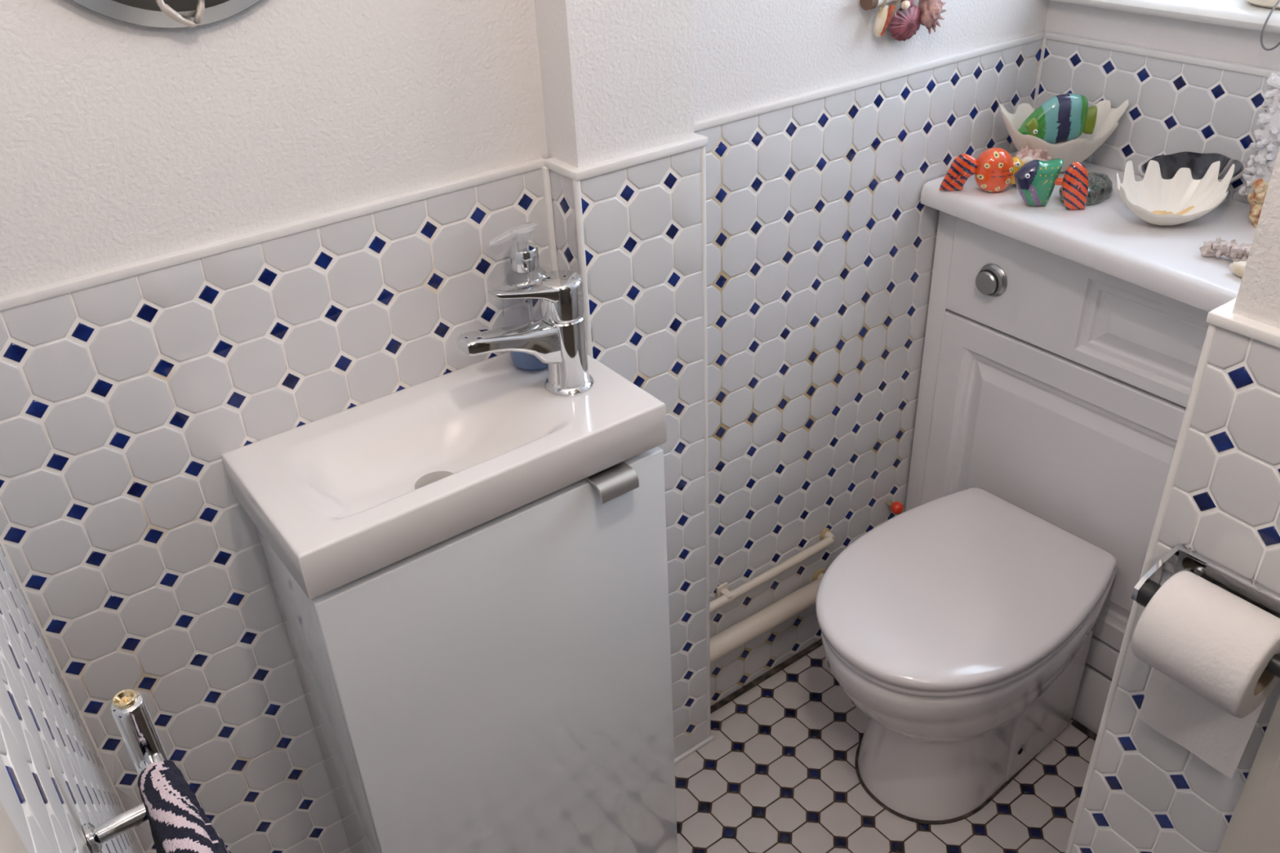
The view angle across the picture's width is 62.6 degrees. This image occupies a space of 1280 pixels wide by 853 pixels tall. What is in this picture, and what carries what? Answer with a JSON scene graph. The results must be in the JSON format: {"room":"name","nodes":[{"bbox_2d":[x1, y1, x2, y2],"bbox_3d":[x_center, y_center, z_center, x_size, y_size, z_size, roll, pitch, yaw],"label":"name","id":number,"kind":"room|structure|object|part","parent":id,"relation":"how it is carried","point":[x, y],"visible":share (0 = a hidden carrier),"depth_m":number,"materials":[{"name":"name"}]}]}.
{"room":"bathroom","nodes":[
{"label":"bathroom","id":0,"kind":"room"},
{"bbox_2d":[0,543,142,852],"bbox_3d":[-0.517,0.077,0.676,0.136,2.380,0.847,-23,37,-29],"label":"wall","id":1,"kind":"structure","parent":0,"point":[54,781],"depth_m":0.68,"materials":[{"name":"white tile"}]},
{"bbox_2d":[0,800,28,852],"bbox_3d":[-0.204,0.393,0.454,0.069,2.054,0.087,-23,37,-29],"label":"door","id":2,"kind":"structure","parent":1,"relation":"in","point":[11,842],"depth_m":0.34,"materials":[{"name":"beige"}]},
{"bbox_2d":[82,688,168,852],"bbox_3d":[-0.193,0.664,0.754,0.057,1.003,0.374,-23,37,-29],"label":"towel rail","id":3,"kind":"object","parent":1,"relation":"attached to","point":[130,711],"visible":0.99,"depth_m":0.63,"materials":[{"name":"silver metal"}]},
{"bbox_3d":[-0.283,0.587,0.887,0.018,1.000,0.018,-23,37,-29],"label":"post","id":4,"kind":"part","parent":3,"relation":"part of","materials":[{"name":"silver metal"}]},
{"bbox_2d":[137,760,231,852],"bbox_3d":[-0.190,0.324,0.570,0.058,0.161,0.296,-23,37,-29],"label":"towel","id":5,"kind":"object","parent":3,"relation":"hanging from","point":[178,823],"visible":1,"depth_m":0.60,"materials":[{"name":"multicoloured fabric"}]},
{"bbox_2d":[0,0,1048,852],"bbox_3d":[-0.037,-0.445,1.473,2.033,2.380,0.163,-23,37,-29],"label":"wall","id":6,"kind":"structure","parent":0,"point":[126,537],"depth_m":1.30,"materials":[{"name":"white tile"}]},
{"bbox_2d":[71,0,260,28],"bbox_3d":[-0.449,-0.538,0.965,0.327,0.327,0.026,-23,37,-29],"label":"mirror","id":7,"kind":"object","parent":6,"relation":"attached to","point":[173,14],"visible":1,"depth_m":1.03,"materials":[{"name":"clear glass"}]},
{"bbox_3d":[-0.445,-0.535,0.961,0.294,0.294,0.001,-23,37,-29],"label":"glass","id":8,"kind":"part","parent":7,"relation":"part of","materials":[{"name":"white mirror"}]},
{"bbox_2d":[0,133,707,311],"bbox_3d":[-0.311,-0.240,1.217,0.938,0.012,0.088,-23,37,-29],"label":"trim","id":9,"kind":"structure","parent":6,"relation":"attached to","point":[24,297],"depth_m":1.22,"materials":[{"name":"white tile"}]},
{"bbox_2d":[716,582,733,603],"bbox_3d":[0.159,0.310,1.942,0.026,0.031,0.029,-23,37,-29],"label":"clip","id":10,"kind":"object","parent":6,"relation":"attached to","point":[722,589],"visible":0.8,"depth_m":1.94,"materials":[{"name":"white plastic"}]},
{"bbox_2d":[710,638,822,714],"bbox_3d":[0.344,0.475,2.212,0.586,0.007,0.013,-23,37,-29],"label":"trim","id":11,"kind":"structure","parent":6,"relation":"attached to","point":[717,705],"depth_m":2.15,"materials":[{"name":"black"}]},
{"bbox_2d":[709,568,825,663],"bbox_3d":[0.251,0.367,2.042,0.347,0.048,0.047,-23,37,-29],"label":"pipe","id":12,"kind":"object","parent":6,"relation":"attached to","point":[722,643],"visible":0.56,"depth_m":2.01,"materials":[{"name":"white plastic"}]},
{"bbox_2d":[709,528,835,613],"bbox_3d":[0.244,0.274,1.994,0.352,0.027,0.030,-23,37,-29],"label":"pipe","id":13,"kind":"object","parent":6,"relation":"attached to","point":[828,539],"visible":0.98,"depth_m":1.99,"materials":[{"name":"white plastic"}]},
{"bbox_2d":[859,0,901,15],"bbox_3d":[0.418,-0.660,1.604,0.212,0.051,0.027,-23,37,-29],"label":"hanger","id":14,"kind":"object","parent":6,"relation":"hanging from","point":[866,5],"visible":0.98,"depth_m":1.56,"materials":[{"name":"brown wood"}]},
{"bbox_2d":[900,0,910,9],"bbox_3d":[0.399,-0.634,1.585,0.014,0.014,0.014,-23,37,-29],"label":"shell","id":15,"kind":"object","parent":14,"relation":"hanging from","point":[904,5],"visible":1,"depth_m":1.58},
{"bbox_2d":[917,0,946,34],"bbox_3d":[0.450,-0.644,1.637,0.040,0.060,0.044,17,37,29],"label":"shell","id":16,"kind":"object","parent":14,"relation":"hanging from","point":[931,10],"visible":0.98,"depth_m":1.62,"materials":[{"name":"pink"}]},
{"bbox_2d":[885,500,903,514],"bbox_3d":[0.522,0.164,2.160,0.027,0.027,0.040,-23,37,-29],"label":"handle","id":17,"kind":"object","parent":6,"relation":"attached to","point":[896,507],"visible":0.99,"depth_m":2.15,"materials":[{"name":"red plastic"}]},
{"bbox_3d":[0.515,0.159,2.168,0.009,0.009,0.016,-23,37,-29],"label":"stem","id":18,"kind":"part","parent":17,"relation":"part of","materials":[{"name":"beige metal"}]},
{"bbox_2d":[889,0,921,40],"bbox_3d":[0.411,-0.623,1.615,0.074,0.062,0.012,-23,37,-29],"label":"scallop shell","id":19,"kind":"object","parent":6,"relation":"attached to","point":[903,25],"visible":0.96,"depth_m":1.61,"materials":[{"name":"pink"}]},
{"bbox_2d":[873,4,895,36],"bbox_3d":[0.366,-0.611,1.586,0.029,0.046,0.022,-23,37,-29],"label":"shell","id":20,"kind":"object","parent":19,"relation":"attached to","point":[882,21],"visible":1,"depth_m":1.58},
{"bbox_2d":[693,31,1279,131],"bbox_3d":[0.611,-0.398,1.398,0.832,0.011,0.772,-23,37,-29],"label":"trim","id":21,"kind":"structure","parent":6,"relation":"attached to","point":[740,114],"depth_m":1.66,"materials":[{"name":"white tile"}]},
{"bbox_2d":[1048,0,1279,33],"bbox_3d":[0.988,-0.619,1.583,0.187,0.026,0.755,-23,37,-29],"label":"window sill","id":22,"kind":"structure","parent":6,"relation":"attached to","point":[1243,14],"depth_m":1.61,"materials":[{"name":"white paint"}]},
{"bbox_2d":[1245,0,1279,8],"bbox_3d":[0.969,-0.697,1.555,0.136,0.138,0.136,-23,37,-29],"label":"planter","id":23,"kind":"object","parent":22,"relation":"on","point":[1264,3],"visible":0.94,"depth_m":1.56,"materials":[{"name":"beige ceramic"}]},
{"bbox_2d":[1260,0,1279,50],"bbox_3d":[0.939,-0.593,1.526,0.054,0.086,0.042,-23,37,-29],"label":"wire loop","id":24,"kind":"object","parent":22,"relation":"on","point":[1278,1],"visible":1,"depth_m":1.53,"materials":[{"name":"grey metal"}]},
{"bbox_2d":[533,0,707,758],"bbox_3d":[-0.039,-0.399,1.399,0.206,2.380,0.140,-23,37,-29],"label":"wall","id":25,"kind":"structure","parent":0,"point":[616,75],"depth_m":1.41,"materials":[{"name":"white paint"}]},
{"bbox_2d":[541,166,592,357],"bbox_3d":[-0.078,0.167,1.646,0.008,1.164,0.075,-26,39,-32],"label":"trim","id":26,"kind":"structure","parent":25,"relation":"attached to","point":[545,171],"depth_m":1.38,"materials":[{"name":"white tile"}]},
{"bbox_2d":[674,735,713,764],"bbox_3d":[0.052,0.637,1.975,0.222,0.008,0.008,-23,37,-29],"label":"trim","id":27,"kind":"structure","parent":25,"relation":"attached to","point":[708,740],"depth_m":2.00,"materials":[{"name":"white plastic"}]},
{"bbox_2d":[701,146,711,737],"bbox_3d":[0.107,0.109,1.724,0.008,1.164,0.010,-23,37,-29],"label":"trim","id":28,"kind":"structure","parent":25,"relation":"attached to","point":[703,148],"depth_m":1.64,"materials":[{"name":"white plastic"}]},
{"bbox_2d":[674,644,1095,852],"bbox_3d":[0.344,0.803,1.745,2.054,0.054,1.034,-23,37,-29],"label":"floor","id":29,"kind":"structure","parent":0,"point":[777,774],"depth_m":1.92,"materials":[{"name":"tile"}]},
{"bbox_2d":[253,446,677,852],"bbox_3d":[-0.205,0.421,1.539,0.471,0.858,0.273,-23,37,-29],"label":"vanity cabinet","id":30,"kind":"object","parent":29,"relation":"on","point":[503,684],"visible":0.73,"depth_m":1.37,"materials":[{"name":"white laminate"}]},
{"bbox_2d":[221,351,666,599],"bbox_3d":[-0.234,0.027,1.304,0.478,0.060,0.252,-23,37,-29],"label":"basin","id":31,"kind":"object","parent":30,"relation":"in","point":[341,498],"visible":0.86,"depth_m":1.27,"materials":[{"name":"white glazed ceramic"}]},
{"bbox_2d":[491,222,547,369],"bbox_3d":[-0.145,-0.170,1.372,0.072,0.192,0.072,3,32,9],"label":"soap dispenser","id":32,"kind":"object","parent":31,"relation":"on","point":[524,255],"visible":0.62,"depth_m":1.34,"materials":[{"name":"clear plastic"}]},
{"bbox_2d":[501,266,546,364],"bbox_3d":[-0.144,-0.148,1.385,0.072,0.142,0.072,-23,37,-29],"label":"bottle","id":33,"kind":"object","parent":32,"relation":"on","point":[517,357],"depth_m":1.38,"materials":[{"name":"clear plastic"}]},
{"bbox_2d":[457,270,593,395],"bbox_3d":[-0.139,-0.103,1.299,0.173,0.158,0.064,-23,37,-29],"label":"mixer tap","id":34,"kind":"object","parent":31,"relation":"on","point":[557,340],"visible":1,"depth_m":1.29,"materials":[{"name":"silver metal"}]},
{"bbox_3d":[-0.160,-0.092,1.287,0.120,0.072,0.041,-23,37,-29],"label":"spout","id":35,"kind":"part","parent":34,"relation":"part of","materials":[{"name":"silver metal"}]},
{"bbox_3d":[-0.122,-0.153,1.283,0.119,0.058,0.056,-23,37,-29],"label":"lever","id":36,"kind":"part","parent":34,"relation":"part of","materials":[{"name":"silver metal"}]},
{"bbox_3d":[-0.036,0.068,1.310,0.056,0.022,0.040,-23,37,-29],"label":"handle","id":37,"kind":"part","parent":30,"relation":"part of","materials":[{"name":"silver metal"}]},
{"bbox_2d":[854,738,1041,824],"bbox_3d":[0.596,0.598,1.997,0.430,0.005,0.255,-23,37,-29],"label":"trim","id":38,"kind":"structure","parent":29,"relation":"on","point":[982,806],"depth_m":1.88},
{"bbox_2d":[815,487,1116,821],"bbox_3d":[0.539,0.434,1.850,0.543,0.443,0.373,-25,38,-31],"label":"toilet","id":39,"kind":"object","parent":29,"relation":"on","point":[961,624],"visible":1,"depth_m":1.72,"materials":[{"name":"white ceramic"}]},
{"bbox_3d":[0.517,0.263,1.730,0.509,0.024,0.373,-25,38,-31],"label":"lid","id":40,"kind":"part","parent":39,"relation":"part of","materials":[{"name":"white plastic"}]},
{"bbox_3d":[0.520,0.280,1.743,0.503,0.016,0.369,-25,38,-31],"label":"seat","id":41,"kind":"part","parent":39,"relation":"part of","materials":[{"name":"white plastic"}]},
{"bbox_2d":[905,210,1208,734],"bbox_3d":[0.852,0.108,1.893,0.262,0.925,0.750,-23,37,-29],"label":"base cabinet","id":42,"kind":"object","parent":29,"relation":"on","point":[1057,388],"visible":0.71,"depth_m":1.81,"materials":[{"name":"white wood"}]},
{"bbox_3d":[0.785,0.141,1.828,0.020,0.501,0.700,-23,37,-29],"label":"door","id":43,"kind":"part","parent":42,"relation":"part of","materials":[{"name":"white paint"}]},
{"bbox_3d":[0.771,-0.155,1.643,0.020,0.184,0.700,-23,37,-29],"label":"drawer","id":44,"kind":"part","parent":42,"relation":"part of","materials":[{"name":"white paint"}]},
{"bbox_2d":[920,151,1256,311],"bbox_3d":[0.807,-0.290,1.619,0.348,0.038,0.755,-23,37,-29],"label":"countertop","id":45,"kind":"structure","parent":42,"relation":"on","point":[1108,237],"depth_m":1.60,"materials":[{"name":"white"}]},
{"bbox_2d":[939,146,1024,192],"bbox_3d":[0.574,-0.426,1.750,0.137,0.074,0.048,-2,32,1],"label":"fish","id":46,"kind":"object","parent":45,"relation":"on","point":[993,170],"visible":0.88,"depth_m":1.74},
{"bbox_2d":[1013,146,1052,164],"bbox_3d":[0.667,-0.442,1.784,0.113,0.070,0.062,-15,34,-19],"label":"shell","id":47,"kind":"object","parent":45,"relation":"on","point":[1026,154],"visible":0.23,"depth_m":1.76,"materials":[{"name":"pink"}]},
{"bbox_2d":[1013,158,1088,209],"bbox_3d":[0.654,-0.389,1.679,0.115,0.078,0.046,5,33,13],"label":"fish","id":48,"kind":"object","parent":45,"relation":"on","point":[1036,180],"visible":1,"depth_m":1.66},
{"bbox_2d":[998,99,1128,172],"bbox_3d":[0.715,-0.494,1.802,0.214,0.120,0.117,-5,32,-4],"label":"shell","id":49,"kind":"object","parent":45,"relation":"on","point":[1078,149],"visible":0.41,"depth_m":1.78,"materials":[{"name":"white ceramic"}]},
{"bbox_2d":[1017,93,1097,144],"bbox_3d":[0.704,-0.517,1.774,0.128,0.085,0.040,-4,32,-2],"label":"fish","id":50,"kind":"object","parent":49,"relation":"in","point":[1063,117],"visible":0.94,"depth_m":1.76},
{"bbox_2d":[1058,172,1113,205],"bbox_3d":[0.728,-0.392,1.714,0.110,0.038,0.066,-23,37,-29],"label":"stone","id":51,"kind":"object","parent":45,"relation":"on","point":[1100,188],"visible":0.49,"depth_m":1.69,"materials":[{"name":"grey stone"}]},
{"bbox_2d":[1115,160,1235,225],"bbox_3d":[0.803,-0.350,1.593,0.168,0.090,0.095,2,32,7],"label":"shell","id":52,"kind":"object","parent":45,"relation":"on","point":[1181,198],"visible":1,"depth_m":1.61,"materials":[{"name":"white ceramic"}]},
{"bbox_2d":[1137,151,1247,186],"bbox_3d":[0.871,-0.391,1.670,0.170,0.072,0.077,-3,32,0],"label":"shell","id":53,"kind":"object","parent":45,"relation":"on","point":[1198,163],"visible":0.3,"depth_m":1.68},
{"bbox_2d":[1199,236,1252,262],"bbox_3d":[0.835,-0.245,1.479,0.038,0.034,0.090,-27,39,-33],"label":"coral","id":54,"kind":"object","parent":45,"relation":"on","point":[1218,247],"visible":0.71,"depth_m":1.48},
{"bbox_2d":[1228,261,1246,277],"bbox_3d":[0.828,-0.213,1.438,0.023,0.022,0.047,-23,37,-29],"label":"shell","id":55,"kind":"object","parent":45,"relation":"on","point":[1237,268],"visible":0.42,"depth_m":1.44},
{"bbox_2d":[1247,177,1268,227],"bbox_3d":[0.928,-0.336,1.579,0.032,0.075,0.031,6,33,14],"label":"cluster","id":56,"kind":"object","parent":45,"relation":"on","point":[1255,199],"visible":0.8,"depth_m":1.57,"materials":[{"name":"beige"}]},
{"bbox_2d":[1237,71,1279,195],"bbox_3d":[0.941,-0.412,1.571,0.061,0.219,0.049,21,39,32],"label":"coral","id":57,"kind":"object","parent":45,"relation":"on","point":[1267,143],"visible":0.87,"depth_m":1.56,"materials":[{"name":"white stone"}]},
{"bbox_3d":[0.798,0.385,1.982,0.019,0.063,0.700,-23,37,-29],"label":"rail","id":58,"kind":"part","parent":42,"relation":"part of","materials":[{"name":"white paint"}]},
{"bbox_2d":[1032,0,1279,204],"bbox_3d":[0.999,-0.588,1.620,0.167,2.380,0.802,-23,37,-29],"label":"wall","id":59,"kind":"structure","parent":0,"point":[1174,106],"depth_m":1.73,"materials":[{"name":"white tile"}]},
{"bbox_2d":[1071,146,1279,852],"bbox_3d":[0.961,-0.246,1.077,0.993,2.380,0.210,-23,37,-29],"label":"wall","id":60,"kind":"structure","parent":0,"point":[1148,793],"depth_m":0.99,"materials":[{"name":"white tile"}]},
{"bbox_2d":[1071,720,1097,741],"bbox_3d":[0.917,0.626,1.925,0.012,0.007,0.286,-23,37,-29],"label":"trim","id":61,"kind":"structure","parent":60,"relation":"attached to","point":[1075,723],"depth_m":2.00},
{"bbox_2d":[1065,323,1217,852],"bbox_3d":[0.529,0.397,1.230,0.008,1.164,0.008,-23,37,-29],"label":"trim","id":62,"kind":"structure","parent":60,"relation":"attached to","point":[1202,363],"depth_m":1.06,"materials":[{"name":"white plastic"}]},
{"bbox_2d":[1131,543,1279,678],"bbox_3d":[0.543,0.173,0.969,0.070,0.041,0.150,-23,37,-29],"label":"toilet roll holder","id":63,"kind":"object","parent":60,"relation":"attached to","point":[1180,557],"visible":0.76,"depth_m":1.00,"materials":[{"name":"silver metal"}]},
{"bbox_3d":[0.500,0.142,1.019,0.069,0.036,0.005,-23,37,-29],"label":"arm","id":64,"kind":"part","parent":63,"relation":"part of","materials":[{"name":"silver metal"}]},
{"bbox_2d":[1131,570,1279,778],"bbox_3d":[0.531,0.251,1.010,0.098,0.222,0.110,-23,37,-29],"label":"toilet roll","id":65,"kind":"object","parent":63,"relation":"hanging from","point":[1209,649],"visible":0.97,"depth_m":0.96,"materials":[{"name":"white paper"}]},
{"bbox_3d":[0.568,0.160,0.983,0.008,0.035,0.148,-23,37,-29],"label":"plate","id":66,"kind":"part","parent":63,"relation":"part of","materials":[{"name":"silver metal"}]},
{"bbox_2d":[1206,297,1279,347],"bbox_3d":[0.874,-0.206,1.069,0.826,0.012,0.156,-23,37,-29],"label":"trim","id":67,"kind":"structure","parent":60,"relation":"attached to","point":[1223,316],"depth_m":0.90,"materials":[{"name":"white tile"}]},
{"bbox_3d":[-0.200,0.296,0.301,2.026,2.380,0.221,-23,37,-29],"label":"wall","id":68,"kind":"structure","parent":0,"visible":0},
{"bbox_2d":[1217,694,1279,852],"bbox_3d":[0.620,0.100,0.858,0.031,2.054,0.084,-23,37,-29],"label":"door","id":69,"kind":"structure","parent":68,"relation":"in","point":[1254,825],"depth_m":1.04,"materials":[{"name":"beige"}]}
]}

